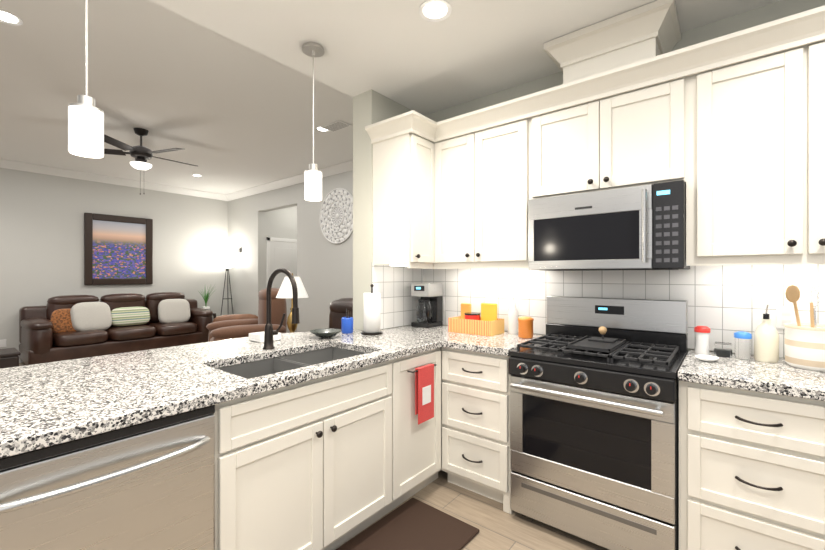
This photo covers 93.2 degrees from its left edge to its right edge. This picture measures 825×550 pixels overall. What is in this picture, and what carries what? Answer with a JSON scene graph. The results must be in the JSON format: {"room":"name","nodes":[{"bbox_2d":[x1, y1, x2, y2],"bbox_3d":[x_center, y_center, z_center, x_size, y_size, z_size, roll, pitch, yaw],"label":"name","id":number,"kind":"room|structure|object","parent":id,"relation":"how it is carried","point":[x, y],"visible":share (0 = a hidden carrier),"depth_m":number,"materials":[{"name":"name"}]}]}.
{"room":"kitchen and living room","nodes":[
{"label":"kitchen and living room","id":0,"kind":"room"},
{"bbox_2d":[0,168,227,350],"bbox_3d":[-5.508,-0.185,6.712,0.150,3.050,7.800,0,0,39],"label":"wall","id":1,"kind":"structure","parent":0,"point":[41,239],"depth_m":6.52,"materials":[{"name":"grey paint"}]},
{"bbox_2d":[0,339,6,346],"bbox_3d":[-6.121,1.020,5.831,0.005,0.114,0.070,0,0,39],"label":"outlet","id":2,"kind":"object","parent":1,"relation":"attached to","point":[3,342],"visible":1,"depth_m":5.83,"materials":[{"name":"white plastic"}]},
{"bbox_2d":[0,159,223,199],"bbox_3d":[-5.955,-1.655,5.954,0.110,0.110,6.060,0,0,39],"label":"crown molding","id":3,"kind":"structure","parent":1,"relation":"attached to","point":[8,164],"depth_m":6.70,"materials":[{"name":"white wood"}]},
{"bbox_2d":[84,213,152,284],"bbox_3d":[-5.197,-0.440,6.937,0.045,1.220,1.000,0,0,39],"label":"framed art","id":4,"kind":"object","parent":1,"relation":"attached to","point":[118,250],"visible":0.98,"depth_m":6.91,"materials":[{"name":"brown wood"}]},
{"bbox_2d":[0,0,352,194],"bbox_3d":[-3.099,-1.750,4.761,6.350,0.080,7.800,0,0,39],"label":"ceiling","id":5,"kind":"structure","parent":0,"point":[228,115],"depth_m":3.78,"materials":[{"name":"white paint"}]},
{"bbox_2d":[0,9,22,24],"bbox_3d":[-2.696,-1.708,2.582,0.170,0.004,0.170,0,0,39],"label":"recessed light","id":6,"kind":"object","parent":5,"relation":"in","point":[8,18],"visible":1,"depth_m":2.60,"materials":[{"name":"white"}]},
{"bbox_2d":[104,128,196,194],"bbox_3d":[-3.179,-1.329,4.630,1.214,0.762,1.168,0,0,39],"label":"fan","id":7,"kind":"object","parent":5,"relation":"hanging from","point":[141,154],"visible":0.94,"depth_m":4.52,"materials":[{"name":"black metal"}]},
{"bbox_2d":[316,126,328,131],"bbox_3d":[-1.049,-1.708,4.568,0.170,0.004,0.170,0,0,39],"label":"recessed light","id":8,"kind":"object","parent":5,"relation":"in","point":[319,128],"visible":0.71,"depth_m":4.58,"materials":[{"name":"white"}]},
{"bbox_2d":[321,120,350,131],"bbox_3d":[-0.875,-1.703,4.466,0.320,0.013,0.180,0,0,39],"label":"ceiling vent","id":9,"kind":"object","parent":5,"relation":"in","point":[336,126],"visible":1,"depth_m":4.46,"materials":[{"name":"white metal"}]},
{"bbox_2d":[265,206,296,287],"bbox_3d":[-2.572,-0.185,8.336,0.110,3.050,1.320,0,0,39],"label":"wall","id":10,"kind":"structure","parent":0,"point":[280,223],"depth_m":8.05,"materials":[{"name":"grey paint"}]},
{"bbox_2d":[267,237,296,332],"bbox_3d":[-2.647,0.290,8.101,0.065,2.100,0.800,0,0,39],"label":"door","id":11,"kind":"structure","parent":10,"relation":"attached to","point":[281,252],"depth_m":8.06,"materials":[{"name":"white wood"}]},
{"bbox_2d":[228,170,352,331],"bbox_3d":[-1.546,-0.185,6.560,6.200,3.050,0.150,0,0,39],"label":"wall","id":12,"kind":"structure","parent":0,"point":[324,269],"depth_m":6.77,"materials":[{"name":"grey paint"}]},
{"bbox_2d":[223,160,352,200],"bbox_3d":[-1.628,-1.655,6.459,6.200,0.110,0.110,0,0,39],"label":"crown molding","id":13,"kind":"structure","parent":12,"relation":"attached to","point":[346,166],"depth_m":6.98,"materials":[{"name":"white"}]},
{"bbox_2d":[319,188,352,243],"bbox_3d":[-1.186,-0.930,6.152,0.882,0.882,0.026,0,0,39],"label":"decor","id":14,"kind":"object","parent":12,"relation":"attached to","point":[336,218],"visible":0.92,"depth_m":6.15,"materials":[{"name":"white"}]},
{"bbox_2d":[19,362,608,549],"bbox_3d":[-1.642,1.365,3.582,10.200,0.050,7.800,0,0,39],"label":"floor","id":15,"kind":"structure","parent":0,"point":[495,524],"depth_m":2.10,"materials":[{"name":"beige tile"}]},
{"bbox_2d":[0,348,20,368],"bbox_3d":[-4.904,1.120,4.518,0.470,0.440,0.470,0,0,39],"label":"storage ottoman","id":16,"kind":"object","parent":15,"relation":"on","point":[9,357],"visible":0.4,"depth_m":4.50,"materials":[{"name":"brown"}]},
{"bbox_2d":[0,405,214,549],"bbox_3d":[-1.078,0.894,1.297,0.652,0.881,0.594,0,0,39],"label":"dishwasher","id":17,"kind":"object","parent":15,"relation":"on","point":[149,485],"visible":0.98,"depth_m":1.15,"materials":[{"name":"silver metal"}]},
{"bbox_2d":[19,292,212,364],"bbox_3d":[-4.828,0.830,6.599,0.990,1.020,2.530,0,0,39],"label":"leather sofa","id":18,"kind":"object","parent":15,"relation":"on","point":[62,328],"visible":1,"depth_m":6.18,"materials":[{"name":"brown leather"}]},
{"bbox_2d":[213,398,240,549],"bbox_3d":[-1.108,0.895,1.355,0.628,0.888,0.693,0,0,39],"label":"base cabinet","id":19,"kind":"object","parent":15,"relation":"on","point":[227,414],"depth_m":1.40,"materials":[{"name":"beige paint"}]},
{"bbox_2d":[219,263,235,314],"bbox_3d":[-3.826,0.545,8.031,0.345,1.591,0.363,0,0,39],"label":"torchiere floor lamp","id":20,"kind":"object","parent":15,"relation":"on","point":[227,266],"visible":0.67,"depth_m":8.01,"materials":[{"name":"black metal"}]},
{"bbox_2d":[213,314,257,321],"bbox_3d":[-2.902,0.990,6.457,0.760,0.620,0.910,0,0,-25],"label":"leather recliner","id":21,"kind":"object","parent":15,"relation":"on","point":[233,317],"visible":0.1,"depth_m":6.68,"materials":[{"name":"leather"}]},
{"bbox_2d":[206,288,286,341],"bbox_3d":[-2.252,0.740,5.338,0.974,1.120,0.990,0,0,-31],"label":"leather recliner","id":22,"kind":"object","parent":15,"relation":"on","point":[229,329],"visible":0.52,"depth_m":5.26,"materials":[{"name":"brown leather"}]},
{"bbox_2d":[241,357,404,549],"bbox_3d":[-0.622,0.895,1.955,0.628,0.888,0.991,0,0,39],"label":"base cabinet","id":23,"kind":"object","parent":15,"relation":"on","point":[333,462],"depth_m":1.74,"materials":[{"name":"beige paint"}]},
{"bbox_2d":[0,327,451,458],"bbox_3d":[-0.899,0.430,1.948,1.110,0.040,3.396,0,0,39],"label":"countertop","id":24,"kind":"structure","parent":23,"relation":"on","point":[44,405],"depth_m":1.50,"materials":[{"name":"stone"}]},
{"bbox_2d":[249,331,280,342],"bbox_3d":[-0.926,0.387,2.448,0.140,0.045,0.140,0,0,39],"label":"dish","id":25,"kind":"object","parent":24,"relation":"on","point":[257,337],"visible":0.77,"depth_m":2.42,"materials":[{"name":"white ceramic"}]},
{"bbox_2d":[263,268,299,349],"bbox_3d":[-0.688,0.186,2.113,0.306,0.448,0.118,0,0,39],"label":"gooseneck faucet","id":26,"kind":"object","parent":24,"relation":"on","point":[269,332],"visible":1,"depth_m":2.15,"materials":[{"name":"black metal"}]},
{"bbox_2d":[216,347,365,378],"bbox_3d":[-0.573,0.553,1.986,0.500,0.204,0.845,0,0,39],"label":"double-bowl sink","id":27,"kind":"object","parent":24,"relation":"in","point":[254,369],"visible":0.04,"depth_m":2.10,"materials":[{"name":"silver metal"}]},
{"bbox_2d":[310,328,341,337],"bbox_3d":[-0.567,0.387,2.557,0.210,0.045,0.210,0,0,39],"label":"decorative bowl","id":28,"kind":"object","parent":24,"relation":"on","point":[326,333],"visible":1,"depth_m":2.57,"materials":[{"name":"grey metal"}]},
{"bbox_2d":[341,309,352,333],"bbox_3d":[-0.460,0.324,2.753,0.084,0.170,0.084,0,0,39],"label":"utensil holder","id":29,"kind":"object","parent":24,"relation":"on","point":[347,324],"visible":1,"depth_m":2.72,"materials":[{"name":"blue plastic"}]},
{"bbox_2d":[361,284,382,334],"bbox_3d":[-0.282,0.236,2.718,0.150,0.347,0.150,0,0,39],"label":"paper towel holder","id":30,"kind":"object","parent":24,"relation":"on","point":[371,313],"visible":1,"depth_m":2.67,"materials":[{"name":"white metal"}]},
{"bbox_2d":[411,283,442,327],"bbox_3d":[0.118,0.237,3.120,0.183,0.345,0.202,0,0,39],"label":"coffee maker","id":31,"kind":"object","parent":24,"relation":"on","point":[429,312],"visible":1,"depth_m":3.06,"materials":[{"name":"black plastic"}]},
{"bbox_2d":[448,303,503,335],"bbox_3d":[0.454,0.304,2.785,0.340,0.210,0.200,0,0,39],"label":"basket","id":32,"kind":"object","parent":24,"relation":"on","point":[488,322],"visible":1,"depth_m":2.73,"materials":[{"name":"wicker"}]},
{"bbox_2d":[336,325,454,344],"bbox_3d":[0.006,0.430,2.709,0.420,0.040,1.075,0,0,39],"label":"countertop","id":33,"kind":"structure","parent":23,"relation":"on","point":[404,333],"depth_m":2.64,"materials":[{"name":"stone"}]},
{"bbox_2d":[308,298,352,331],"bbox_3d":[-0.900,0.780,4.179,0.940,1.040,0.974,0,0,39],"label":"leather recliner","id":34,"kind":"object","parent":15,"relation":"on","point":[338,307],"visible":0.02,"depth_m":4.32,"materials":[{"name":"brown leather"}]},
{"bbox_2d":[336,498,479,549],"bbox_3d":[-0.113,1.331,1.835,0.478,0.018,0.909,0,0,39],"label":"rug","id":35,"kind":"object","parent":15,"relation":"on","point":[413,524],"visible":1,"depth_m":2.00,"materials":[{"name":"brown carpet"}]},
{"bbox_2d":[405,349,436,500],"bbox_3d":[-0.227,0.895,2.443,0.628,0.888,0.518,0,0,39],"label":"base cabinet","id":36,"kind":"object","parent":15,"relation":"on","point":[421,439],"depth_m":2.28,"materials":[{"name":"beige paint"}]},
{"bbox_2d":[415,364,433,424],"bbox_3d":[0.072,0.683,2.252,0.027,0.313,0.150,0,0,39],"label":"hanging towel","id":37,"kind":"object","parent":36,"relation":"hanging from","point":[424,393],"visible":0.98,"depth_m":2.23,"materials":[{"name":"red fabric"}]},
{"bbox_2d":[437,347,508,512],"bbox_3d":[0.531,0.895,2.533,0.476,0.888,0.690,0,0,39],"label":"base cabinet","id":38,"kind":"object","parent":15,"relation":"on","point":[475,385],"depth_m":2.31,"materials":[{"name":"beige paint"}]},
{"bbox_2d":[444,331,544,355],"bbox_3d":[0.563,0.430,2.532,0.428,0.040,0.648,0,0,39],"label":"countertop","id":39,"kind":"structure","parent":38,"relation":"on","point":[500,344],"depth_m":2.39,"materials":[{"name":"stone"}]},
{"bbox_2d":[508,302,517,333],"bbox_3d":[0.702,0.299,2.726,0.068,0.220,0.068,0,0,39],"label":"bottle","id":40,"kind":"object","parent":39,"relation":"on","point":[512,320],"visible":1,"depth_m":2.70,"materials":[{"name":"white plastic"}]},
{"bbox_2d":[518,316,533,338],"bbox_3d":[0.741,0.341,2.552,0.100,0.137,0.100,0,0,39],"label":"canister","id":41,"kind":"object","parent":39,"relation":"on","point":[525,326],"visible":1,"depth_m":2.51,"materials":[{"name":"orange ceramic"}]},
{"bbox_2d":[509,296,687,549],"bbox_3d":[1.006,0.740,2.124,0.764,1.200,0.710,0,0,39],"label":"range","id":42,"kind":"object","parent":15,"relation":"on","point":[594,447],"visible":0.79,"depth_m":1.92,"materials":[{"name":"silver metal"}]},
{"bbox_2d":[566,326,625,352],"bbox_3d":[1.007,0.337,2.125,0.212,0.090,0.390,0,0,39],"label":"griddle","id":43,"kind":"object","parent":42,"relation":"on","point":[600,344],"visible":1,"depth_m":2.13,"materials":[{"name":"grey metal"}]},
{"bbox_2d":[509,356,692,549],"bbox_3d":[1.042,0.895,2.158,0.826,0.888,0.629,0,0,39],"label":"base cabinet","id":44,"kind":"object","parent":15,"relation":"on","point":[685,388],"depth_m":1.68,"materials":[{"name":"beige paint"}]},
{"bbox_2d":[693,383,824,549],"bbox_3d":[1.556,0.895,1.742,0.560,0.888,0.629,0,0,39],"label":"base cabinet","id":45,"kind":"object","parent":15,"relation":"on","point":[759,457],"depth_m":1.52,"materials":[{"name":"beige paint"}]},
{"bbox_2d":[678,349,824,400],"bbox_3d":[1.852,0.430,1.491,1.338,0.040,0.644,0,0,39],"label":"countertop","id":46,"kind":"structure","parent":45,"relation":"on","point":[780,378],"depth_m":1.61,"materials":[{"name":"stone"}]},
{"bbox_2d":[694,326,709,354],"bbox_3d":[1.498,0.337,2.017,0.068,0.145,0.068,0,0,39],"label":"shaker","id":47,"kind":"object","parent":46,"relation":"on","point":[702,340],"visible":1,"depth_m":2.00,"materials":[{"name":"white plastic"}]},
{"bbox_2d":[695,355,718,361],"bbox_3d":[1.404,0.399,1.861,0.096,0.020,0.095,0,0,39],"label":"dish","id":48,"kind":"object","parent":46,"relation":"on","point":[708,358],"visible":1,"depth_m":1.85,"materials":[{"name":"white ceramic"}]},
{"bbox_2d":[714,342,731,357],"bbox_3d":[1.570,0.377,1.971,0.070,0.065,0.080,0,0,39],"label":"glass","id":49,"kind":"object","parent":46,"relation":"on","point":[722,349],"visible":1,"depth_m":1.94,"materials":[{"name":"white"}]},
{"bbox_2d":[734,331,751,359],"bbox_3d":[1.622,0.344,1.916,0.068,0.130,0.068,0,0,39],"label":"shaker","id":50,"kind":"object","parent":46,"relation":"on","point":[742,345],"visible":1,"depth_m":1.89,"materials":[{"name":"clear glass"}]},
{"bbox_2d":[754,304,778,362],"bbox_3d":[1.682,0.274,1.855,0.090,0.271,0.090,0,0,39],"label":"oil bottle","id":51,"kind":"object","parent":46,"relation":"on","point":[766,342],"visible":1,"depth_m":1.83,"materials":[{"name":"beige ceramic"}]},
{"bbox_2d":[784,285,824,371],"bbox_3d":[1.782,0.227,1.723,0.209,0.365,0.208,0,0,39],"label":"utensil crock","id":52,"kind":"object","parent":46,"relation":"on","point":[804,345],"visible":1,"depth_m":1.70,"materials":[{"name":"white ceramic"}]},
{"bbox_3d":[-1.446,1.040,4.697,0.420,0.600,0.420,0,0,39],"label":"table","id":53,"kind":"object","parent":15,"relation":"on","visible":0},
{"bbox_2d":[276,273,307,332],"bbox_3d":[-1.446,0.360,4.697,0.380,0.759,0.380,0,0,39],"label":"brass table lamp","id":54,"kind":"object","parent":53,"relation":"on","point":[285,290],"visible":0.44,"depth_m":4.61,"materials":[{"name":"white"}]},
{"bbox_3d":[-4.187,1.060,7.907,0.280,0.560,0.280,0,0,39],"label":"side table","id":55,"kind":"object","parent":15,"relation":"on","visible":0},
{"bbox_2d":[201,285,214,309],"bbox_3d":[-4.119,0.478,7.905,0.432,0.603,0.318,0,0,39],"label":"potted plant","id":56,"kind":"object","parent":55,"relation":"on","point":[205,297],"visible":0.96,"depth_m":7.90,"materials":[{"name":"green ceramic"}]},
{"bbox_2d":[353,89,422,329],"bbox_3d":[0.258,-0.185,3.703,0.200,3.050,2.020,0,0,39],"label":"wall","id":57,"kind":"structure","parent":0,"point":[371,106],"depth_m":2.92,"materials":[{"name":"grey paint"}]},
{"bbox_2d":[372,262,422,329],"bbox_3d":[-0.104,0.158,3.090,0.007,0.500,0.611,0,0,39],"label":"tile backsplash","id":58,"kind":"structure","parent":57,"relation":"attached to","point":[399,303],"depth_m":3.05,"materials":[{"name":"white tile"}]},
{"bbox_2d":[369,112,444,267],"bbox_3d":[-0.039,-0.570,2.834,0.427,0.990,0.281,0,0,39],"label":"upper cabinet","id":59,"kind":"object","parent":57,"relation":"attached to","point":[404,162],"depth_m":2.74,"materials":[{"name":"beige paint"}]},
{"bbox_2d":[149,0,780,115],"bbox_3d":[-0.052,-1.400,0.460,3.800,0.080,4.950,0,0,39],"label":"ceiling","id":60,"kind":"structure","parent":0,"point":[404,53],"depth_m":2.21,"materials":[{"name":"white paint"}]},
{"bbox_2d":[68,0,103,157],"bbox_3d":[-1.216,-0.905,1.454,0.130,0.910,0.130,0,0,39],"label":"pendant light","id":61,"kind":"object","parent":60,"relation":"hanging from","point":[85,127],"visible":1,"depth_m":1.43,"materials":[{"name":"white glass"}]},
{"bbox_2d":[302,42,323,200],"bbox_3d":[-0.594,-0.905,2.334,0.130,0.910,0.130,0,0,39],"label":"pendant light","id":62,"kind":"object","parent":60,"relation":"hanging from","point":[312,182],"visible":1,"depth_m":2.30,"materials":[{"name":"silver metal"}]},
{"bbox_2d":[419,0,451,21],"bbox_3d":[0.117,-1.358,2.003,0.170,0.004,0.170,0,0,39],"label":"recessed light","id":63,"kind":"object","parent":60,"relation":"in","point":[435,10],"visible":1,"depth_m":2.00,"materials":[{"name":"white"}]},
{"bbox_2d":[424,0,824,436],"bbox_3d":[1.536,-0.010,2.263,3.600,2.700,0.150,0,0,39],"label":"wall","id":64,"kind":"structure","parent":0,"point":[752,18],"depth_m":2.15,"materials":[{"name":"grey paint"}]},
{"bbox_2d":[437,108,540,267],"bbox_3d":[0.553,-0.522,2.710,0.807,0.895,0.386,0,0,39],"label":"upper cabinet","id":65,"kind":"object","parent":64,"relation":"attached to","point":[488,173],"depth_m":2.56,"materials":[{"name":"beige paint"}]},
{"bbox_2d":[561,8,664,103],"bbox_3d":[1.163,-1.163,2.267,0.465,0.387,0.308,0,0,39],"label":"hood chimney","id":66,"kind":"object","parent":64,"relation":"attached to","point":[631,50],"depth_m":2.08,"materials":[{"name":"beige paint"}]},
{"bbox_2d":[541,68,688,197],"bbox_3d":[1.130,-0.713,2.267,0.775,0.514,0.349,0,0,39],"label":"upper cabinet","id":67,"kind":"object","parent":64,"relation":"attached to","point":[638,134],"depth_m":2.07,"materials":[{"name":"beige paint"}]},
{"bbox_2d":[528,180,689,270],"bbox_3d":[1.098,-0.240,2.227,0.768,0.424,0.445,0,0,39],"label":"microwave","id":68,"kind":"object","parent":67,"relation":"attached to","point":[641,227],"visible":1,"depth_m":2.05,"materials":[{"name":"silver metal"}]},
{"bbox_2d":[423,264,824,357],"bbox_3d":[1.486,0.158,2.201,3.600,0.500,0.007,0,0,39],"label":"tile backsplash","id":69,"kind":"structure","parent":64,"relation":"attached to","point":[726,303],"depth_m":2.19,"materials":[{"name":"white tile"}]},
{"bbox_2d":[776,306,795,328],"bbox_3d":[1.831,0.210,1.912,0.070,0.114,0.007,0,0,39],"label":"electrical outlet","id":70,"kind":"object","parent":69,"relation":"attached to","point":[785,314],"visible":0.69,"depth_m":1.91,"materials":[{"name":"white plastic"}]},
{"bbox_2d":[686,32,824,263],"bbox_3d":[1.752,-0.522,1.764,0.952,0.895,0.349,0,0,39],"label":"upper cabinet","id":71,"kind":"object","parent":64,"relation":"attached to","point":[729,129],"depth_m":1.73,"materials":[{"name":"beige paint"}]}
]}

